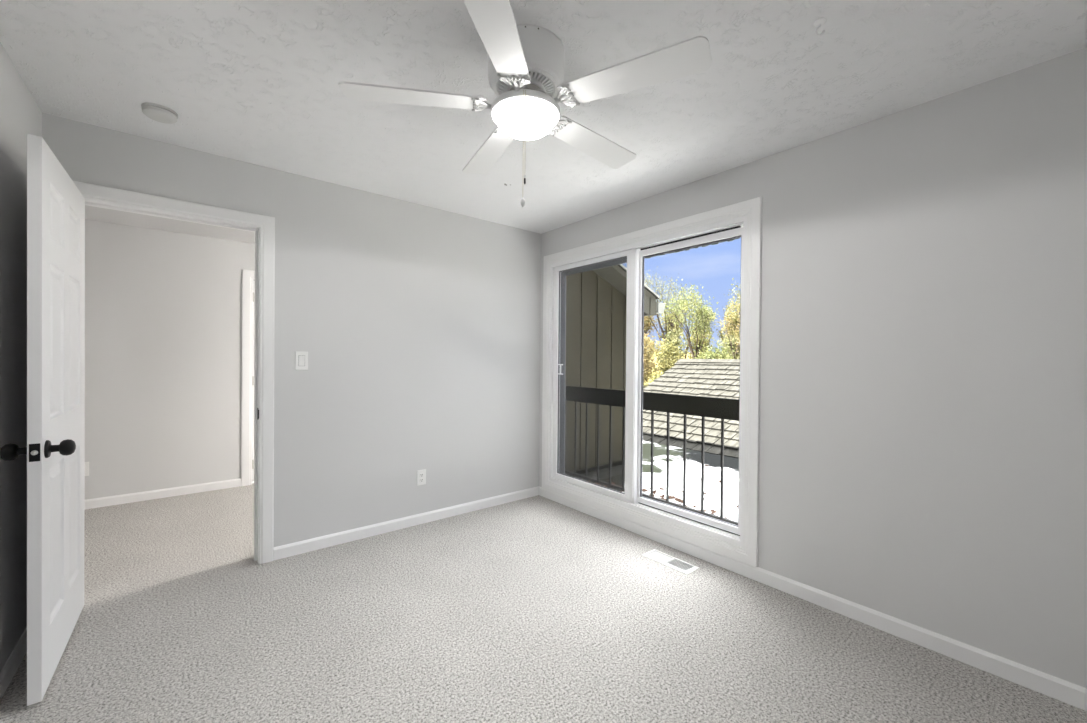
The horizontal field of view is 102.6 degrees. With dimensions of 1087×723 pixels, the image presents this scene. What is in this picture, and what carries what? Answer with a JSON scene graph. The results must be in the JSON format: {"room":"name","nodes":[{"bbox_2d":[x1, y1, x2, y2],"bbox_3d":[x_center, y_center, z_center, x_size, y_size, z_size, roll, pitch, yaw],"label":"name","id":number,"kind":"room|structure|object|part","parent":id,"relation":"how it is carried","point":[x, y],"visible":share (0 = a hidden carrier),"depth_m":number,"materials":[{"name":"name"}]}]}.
{"room":"empty bedroom","nodes":[
{"label":"empty bedroom","id":0,"kind":"room"},
{"bbox_2d":[0,42,41,670],"bbox_3d":[-1.310,0.040,0.655,0.120,2.440,3.660,0,1,-39],"label":"wall","id":1,"kind":"structure","parent":0,"point":[20,114],"depth_m":1.75,"materials":[{"name":"white paint"}]},
{"bbox_2d":[0,627,26,699],"bbox_3d":[-1.262,1.221,0.698,0.013,0.078,3.640,0,1,-39],"label":"baseboard","id":2,"kind":"structure","parent":1,"relation":"attached to","point":[15,658],"depth_m":1.72,"materials":[{"name":"white paint"}]},
{"bbox_2d":[0,134,84,705],"bbox_3d":[-2.070,0.208,1.867,0.185,2.041,0.806,0,0,-39],"label":"door","id":3,"kind":"structure","parent":1,"relation":"in","point":[55,449],"depth_m":1.70,"materials":[{"name":"white paint"}]},
{"bbox_3d":[-1.908,0.326,1.577,0.075,0.066,0.066,0,0,-39],"label":"knob","id":4,"kind":"part","parent":3,"relation":"part of","materials":[{"name":"black metal"}]},
{"bbox_3d":[-1.826,0.327,1.563,0.027,0.064,0.002,0,0,-39],"label":"latch plate","id":5,"kind":"part","parent":3,"relation":"part of","materials":[{"name":"metal"}]},
{"bbox_3d":[-1.823,0.327,1.645,0.075,0.066,0.066,0,0,-39],"label":"knob","id":6,"kind":"part","parent":3,"relation":"part of","materials":[{"name":"black metal"}]},
{"bbox_2d":[84,219,254,499],"bbox_3d":[-2.973,0.025,4.344,4.200,2.390,0.150,0,1,-39],"label":"wall","id":7,"kind":"structure","parent":0,"point":[163,309],"depth_m":3.89,"materials":[{"name":"white paint"}]},
{"bbox_2d":[84,478,240,509],"bbox_3d":[-3.710,1.180,3.648,1.942,0.078,0.013,0,1,-39],"label":"baseboard","id":8,"kind":"structure","parent":7,"relation":"attached to","point":[197,488],"depth_m":3.88,"materials":[{"name":"white paint"}]},
{"bbox_2d":[241,269,254,485],"bbox_3d":[-2.633,0.162,4.601,0.928,2.120,0.148,0,1,-39],"label":"door frame","id":9,"kind":"structure","parent":7,"relation":"attached to","point":[248,276],"depth_m":4.28,"materials":[{"name":"white paint"}]},
{"bbox_2d":[252,280,254,481],"bbox_3d":[-2.620,0.199,4.580,0.744,2.014,0.078,0,1,-39],"label":"door","id":10,"kind":"structure","parent":7,"relation":"in","point":[253,280],"depth_m":4.35,"materials":[{"name":"white paint"}]},
{"bbox_2d":[85,205,254,243],"bbox_3d":[-2.301,-1.244,3.650,4.350,0.170,2.050,0,1,-39],"label":"ceiling","id":11,"kind":"structure","parent":0,"point":[91,213],"depth_m":3.71,"materials":[{"name":"white paint"}]},
{"bbox_2d":[42,113,540,546],"bbox_3d":[-1.692,0.022,2.788,4.200,2.440,0.120,0,1,-39],"label":"wall","id":12,"kind":"structure","parent":0,"point":[418,325],"depth_m":3.11,"materials":[{"name":"white paint"}]},
{"bbox_2d":[72,180,274,563],"bbox_3d":[-2.081,0.173,2.468,0.932,2.136,0.160,0,1,-39],"label":"door frame","id":13,"kind":"structure","parent":12,"relation":"attached to","point":[99,196],"depth_m":2.67,"materials":[{"name":"white paint"}]},
{"bbox_2d":[295,351,307,369],"bbox_3d":[-1.560,-0.005,2.811,0.073,0.118,0.012,0,1,-39],"label":"light switch","id":14,"kind":"object","parent":12,"relation":"attached to","point":[301,358],"visible":1,"depth_m":2.81,"materials":[{"name":"white plastic"}]},
{"bbox_2d":[273,486,538,559],"bbox_3d":[-0.863,1.206,3.401,2.135,0.078,0.013,0,1,-39],"label":"baseboard","id":15,"kind":"structure","parent":12,"relation":"attached to","point":[317,543],"depth_m":3.20,"materials":[{"name":"white paint"}]},
{"bbox_2d":[417,469,425,485],"bbox_3d":[-0.935,0.889,3.340,0.072,0.116,0.009,0,1,-39],"label":"wall outlet","id":16,"kind":"object","parent":12,"relation":"attached to","point":[421,474],"visible":1,"depth_m":3.33,"materials":[{"name":"white plastic"}]},
{"bbox_2d":[0,482,1086,722],"bbox_3d":[-1.080,1.351,2.158,4.350,0.200,5.960,0,1,-39],"label":"floor","id":17,"kind":"structure","parent":0,"point":[535,609],"depth_m":1.97,"materials":[{"name":"beige carpet"}]},
{"bbox_2d":[642,549,698,573],"bbox_3d":[0.798,1.260,2.753,0.132,0.007,0.330,0,1,-39],"label":"floor vent","id":18,"kind":"object","parent":17,"relation":"in","point":[684,567],"visible":1,"depth_m":2.74,"materials":[{"name":"white plastic"}]},
{"bbox_2d":[0,0,1086,233],"bbox_3d":[-0.029,-1.237,1.660,3.370,0.120,3.910,0,1,-39],"label":"ceiling","id":19,"kind":"structure","parent":0,"point":[256,82],"depth_m":1.78,"materials":[{"name":"white paint"}]},
{"bbox_2d":[141,102,177,123],"bbox_3d":[-1.826,-1.175,2.073,0.134,0.038,0.134,0,1,-39],"label":"smoke detector","id":20,"kind":"object","parent":19,"relation":"attached to","point":[157,112],"visible":1,"depth_m":2.04,"materials":[{"name":"white plastic"}]},
{"bbox_2d":[339,0,711,206],"bbox_3d":[-0.050,-0.864,1.701,1.256,0.626,1.282,0,1,-39],"label":"ceiling fan","id":21,"kind":"object","parent":19,"relation":"hanging from","point":[525,72],"visible":1,"depth_m":1.55,"materials":[{"name":"white plastic"}]},
{"bbox_3d":[-0.470,-0.975,1.607,0.516,0.006,0.140,0,9,-8],"label":"blade","id":22,"kind":"part","parent":21,"relation":"part of","materials":[{"name":"white wood"}]},
{"bbox_3d":[-0.248,-0.976,2.030,0.140,0.006,0.516,-10,5,-26],"label":"blade","id":23,"kind":"part","parent":21,"relation":"part of","materials":[{"name":"white wood"}]},
{"bbox_3d":[-0.137,-0.970,1.266,0.140,0.006,0.516,10,2,10],"label":"blade","id":24,"kind":"part","parent":21,"relation":"part of","materials":[{"name":"white wood"}]},
{"bbox_3d":[-0.071,-0.765,1.534,0.003,0.382,0.003,0,1,-39],"label":"pull chain","id":25,"kind":"part","parent":21,"relation":"part of","materials":[{"name":"beige metal"}]},
{"bbox_3d":[-0.065,-0.804,1.533,0.003,0.303,0.003,0,1,-39],"label":"pull chain","id":26,"kind":"part","parent":21,"relation":"part of","materials":[{"name":"beige"}]},
{"bbox_3d":[-0.069,-0.908,1.667,0.235,0.074,0.235,0,1,-39],"label":"lamp shade","id":27,"kind":"part","parent":21,"relation":"part of","materials":[{"name":"white glass"}]},
{"bbox_2d":[495,67,556,97],"bbox_3d":[-0.068,-1.042,1.666,0.236,0.030,0.236,0,1,-39],"label":"vent","id":28,"kind":"object","parent":21,"relation":"attached to","point":[544,79],"depth_m":1.61,"materials":[{"name":"white metal"}]},
{"bbox_3d":[0.222,-0.971,1.950,0.516,0.006,0.140,0,-8,-44],"label":"blade","id":29,"kind":"part","parent":21,"relation":"part of","materials":[{"name":"white wood"}]},
{"bbox_3d":[0.291,-0.968,1.477,0.516,0.006,0.140,1,-9,28],"label":"blade","id":30,"kind":"part","parent":21,"relation":"part of","materials":[{"name":"white wood"}]},
{"bbox_2d":[814,18,826,35],"bbox_3d":[0.951,-1.144,1.497,0.038,0.046,0.038,0,1,-39],"label":"ceiling hook","id":31,"kind":"object","parent":19,"relation":"attached to","point":[818,23],"visible":1,"depth_m":1.49,"materials":[{"name":"white metal"}]},
{"bbox_2d":[539,47,1086,687],"bbox_3d":[0.505,0.035,3.541,0.150,2.440,5.810,0,1,-39],"label":"wall","id":32,"kind":"structure","parent":0,"point":[923,434],"depth_m":1.92,"materials":[{"name":"white paint"}]},
{"bbox_2d":[542,197,761,567],"bbox_3d":[0.665,0.111,3.304,0.134,2.136,1.962,0,1,-39],"label":"window","id":33,"kind":"structure","parent":32,"relation":"in","point":[743,220],"depth_m":3.16,"materials":[{"name":"white paint"}]},
{"bbox_3d":[0.146,0.070,3.898,0.018,0.104,0.069,0,1,-39],"label":"sash handle","id":34,"kind":"part","parent":33,"relation":"part of","materials":[{"name":"white plastic"}]},
{"bbox_3d":[0.442,0.105,3.660,0.011,1.899,0.902,0,1,-39],"label":"screen frame","id":35,"kind":"part","parent":33,"relation":"part of","materials":[{"name":"grey metal"}]},
{"bbox_3d":[0.397,0.105,3.603,0.034,1.899,0.933,0,1,-39],"label":"sash","id":36,"kind":"part","parent":33,"relation":"part of","materials":[{"name":"white plastic"}]},
{"bbox_3d":[0.965,0.117,2.979,0.034,1.884,0.864,0,1,-39],"label":"sash","id":37,"kind":"part","parent":33,"relation":"part of","materials":[{"name":"white plastic"}]},
{"bbox_2d":[539,487,1086,710],"bbox_3d":[1.119,1.227,2.662,0.013,0.078,3.647,0,1,-39],"label":"baseboard","id":38,"kind":"structure","parent":32,"relation":"attached to","point":[1062,690],"depth_m":2.08,"materials":[{"name":"white paint"}]},
{"label":"outside","id":39,"kind":"structure","parent":0,"visible":0},
{"bbox_2d":[643,352,737,387],"bbox_3d":[21.959,1.965,39.037,60.000,7.351,70.000,0,1,-39],"label":"hillside","id":40,"kind":"structure","parent":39,"point":[687,357],"depth_m":56.10,"materials":[{"name":"green plant"}]},
{"bbox_2d":[643,334,655,384],"bbox_3d":[8.254,-0.099,36.371,2.122,4.922,2.420,1,0,17],"label":"shrub","id":41,"kind":"object","parent":40,"relation":"on","point":[646,378],"visible":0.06,"depth_m":36.14,"materials":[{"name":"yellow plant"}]},
{"bbox_2d":[644,316,658,340],"bbox_3d":[11.554,-2.938,50.959,3.253,8.225,3.641,0,0,-12],"label":"shrub","id":42,"kind":"object","parent":40,"relation":"on","point":[647,326],"visible":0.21,"depth_m":50.21,"materials":[{"name":"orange plant"}]},
{"bbox_2d":[643,331,664,383],"bbox_3d":[5.040,0.203,24.623,3.379,6.240,4.675,0,0,-37],"label":"tree","id":43,"kind":"object","parent":40,"relation":"on","point":[647,352],"visible":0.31,"depth_m":23.96,"materials":[{"name":"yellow plant"}]},
{"bbox_2d":[648,371,662,383],"bbox_3d":[6.080,2.011,21.913,1.942,3.051,2.090,0,1,-39],"label":"shrub","id":44,"kind":"object","parent":40,"relation":"on","point":[651,380],"visible":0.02,"depth_m":21.99,"materials":[{"name":"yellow plant"}]},
{"bbox_2d":[644,269,692,344],"bbox_3d":[10.281,-2.894,37.405,5.954,10.318,5.090,1,0,28],"label":"tree","id":45,"kind":"object","parent":40,"relation":"on","point":[645,280],"visible":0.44,"depth_m":37.34,"materials":[{"name":"grey plant"}]},
{"bbox_2d":[649,333,688,377],"bbox_3d":[7.599,0.718,26.302,2.570,4.827,2.864,1,1,41],"label":"tree","id":46,"kind":"object","parent":40,"relation":"on","point":[670,363],"visible":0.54,"depth_m":26.12,"materials":[{"name":"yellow plant"}]},
{"bbox_2d":[656,306,686,362],"bbox_3d":[14.662,-2.656,50.186,3.214,7.697,3.054,0,0,-25],"label":"tree","id":47,"kind":"object","parent":40,"relation":"on","point":[670,318],"visible":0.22,"depth_m":49.68,"materials":[{"name":"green plant"}]},
{"bbox_2d":[658,328,688,364],"bbox_3d":[10.726,-0.190,35.709,2.159,5.167,2.443,0,0,-33],"label":"shrub","id":48,"kind":"object","parent":40,"relation":"on","point":[668,336],"visible":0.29,"depth_m":35.49,"materials":[{"name":"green plant"}]},
{"bbox_2d":[658,279,720,358],"bbox_3d":[9.575,-1.304,30.096,5.432,8.364,4.937,0,0,-34],"label":"tree","id":49,"kind":"object","parent":40,"relation":"on","point":[701,313],"visible":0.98,"depth_m":29.47,"materials":[{"name":"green plant"}]},
{"bbox_2d":[668,280,718,358],"bbox_3d":[15.097,-3.311,41.788,5.676,9.885,5.839,0,0,-12],"label":"tree","id":50,"kind":"object","parent":40,"relation":"on","point":[676,280],"visible":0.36,"depth_m":42.71,"materials":[{"name":"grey plant"}]},
{"bbox_2d":[687,328,711,358],"bbox_3d":[13.161,-0.349,36.347,2.458,5.288,2.300,1,0,29],"label":"shrub","id":51,"kind":"object","parent":40,"relation":"on","point":[692,338],"visible":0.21,"depth_m":36.17,"materials":[{"name":"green plant"}]},
{"bbox_2d":[688,306,715,358],"bbox_3d":[18.618,-2.648,50.709,3.127,7.467,3.404,0,1,-39],"label":"tree","id":52,"kind":"object","parent":40,"relation":"on","point":[707,327],"visible":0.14,"depth_m":50.48,"materials":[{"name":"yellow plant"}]},
{"bbox_2d":[691,335,735,358],"bbox_3d":[9.805,0.810,24.888,3.113,4.744,2.667,1,0,36],"label":"tree","id":53,"kind":"object","parent":40,"relation":"on","point":[718,355],"visible":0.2,"depth_m":24.60,"materials":[{"name":"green plant"}]},
{"bbox_2d":[714,300,739,358],"bbox_3d":[14.858,-1.236,32.619,3.551,7.468,4.945,0,0,-26],"label":"tree","id":54,"kind":"object","parent":40,"relation":"on","point":[726,313],"visible":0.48,"depth_m":33.19,"materials":[{"name":"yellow plant"}]},
{"bbox_2d":[716,298,739,356],"bbox_3d":[21.723,-3.081,50.105,3.231,8.304,3.617,0,1,-39],"label":"tree","id":55,"kind":"object","parent":40,"relation":"on","point":[734,322],"visible":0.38,"depth_m":49.89,"materials":[{"name":"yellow plant"}]},
{"bbox_2d":[722,330,739,358],"bbox_3d":[15.570,-0.131,35.686,2.153,4.873,2.476,0,1,-39],"label":"shrub","id":56,"kind":"object","parent":40,"relation":"on","point":[735,340],"visible":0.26,"depth_m":35.42,"materials":[{"name":"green plant"}]},
{"bbox_2d":[728,278,740,318],"bbox_3d":[16.767,-2.223,34.362,4.012,9.125,6.410,0,0,-20],"label":"tree","id":57,"kind":"object","parent":40,"relation":"on","point":[738,291],"visible":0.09,"depth_m":35.20,"materials":[{"name":"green plant"}]},
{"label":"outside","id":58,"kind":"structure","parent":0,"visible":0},
{"bbox_2d":[623,441,738,521],"bbox_3d":[3.313,1.411,2.523,2.900,0.250,11.320,0,1,-39],"label":"flat roof","id":59,"kind":"structure","parent":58,"point":[693,458],"depth_m":4.71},
{"bbox_2d":[572,465,624,490],"bbox_3d":[0.678,1.248,4.601,1.470,0.004,0.720,0,1,-39],"label":"roof strip","id":60,"kind":"object","parent":59,"relation":"on","point":[616,472],"visible":0.23,"depth_m":4.75,"materials":[{"name":"black"}]},
{"bbox_2d":[565,264,664,475],"bbox_3d":[-0.045,-0.110,5.719,1.763,2.711,2.645,0,1,-39],"label":"house wing","id":61,"kind":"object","parent":59,"relation":"on","point":[596,300],"visible":0.27,"depth_m":4.97,"materials":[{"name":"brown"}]},
{"bbox_2d":[565,386,738,524],"bbox_3d":[0.845,0.753,3.507,0.044,1.010,2.530,0,1,-39],"label":"balcony railing","id":62,"kind":"object","parent":59,"relation":"on","point":[712,407],"visible":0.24,"depth_m":3.38,"materials":[{"name":"black metal"}]},
{"bbox_3d":[0.839,1.090,3.514,0.024,0.024,2.502,0,1,-39],"label":"rail","id":63,"kind":"part","parent":62,"relation":"part of","materials":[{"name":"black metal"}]},
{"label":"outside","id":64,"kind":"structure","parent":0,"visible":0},
{"bbox_2d":[643,359,739,457],"bbox_3d":[5.501,0.782,6.465,5.659,1.600,7.985,0,1,-39],"label":"shingled roof","id":65,"kind":"structure","parent":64,"point":[718,378],"depth_m":7.53,"materials":[{"name":"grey wood"}]}
]}

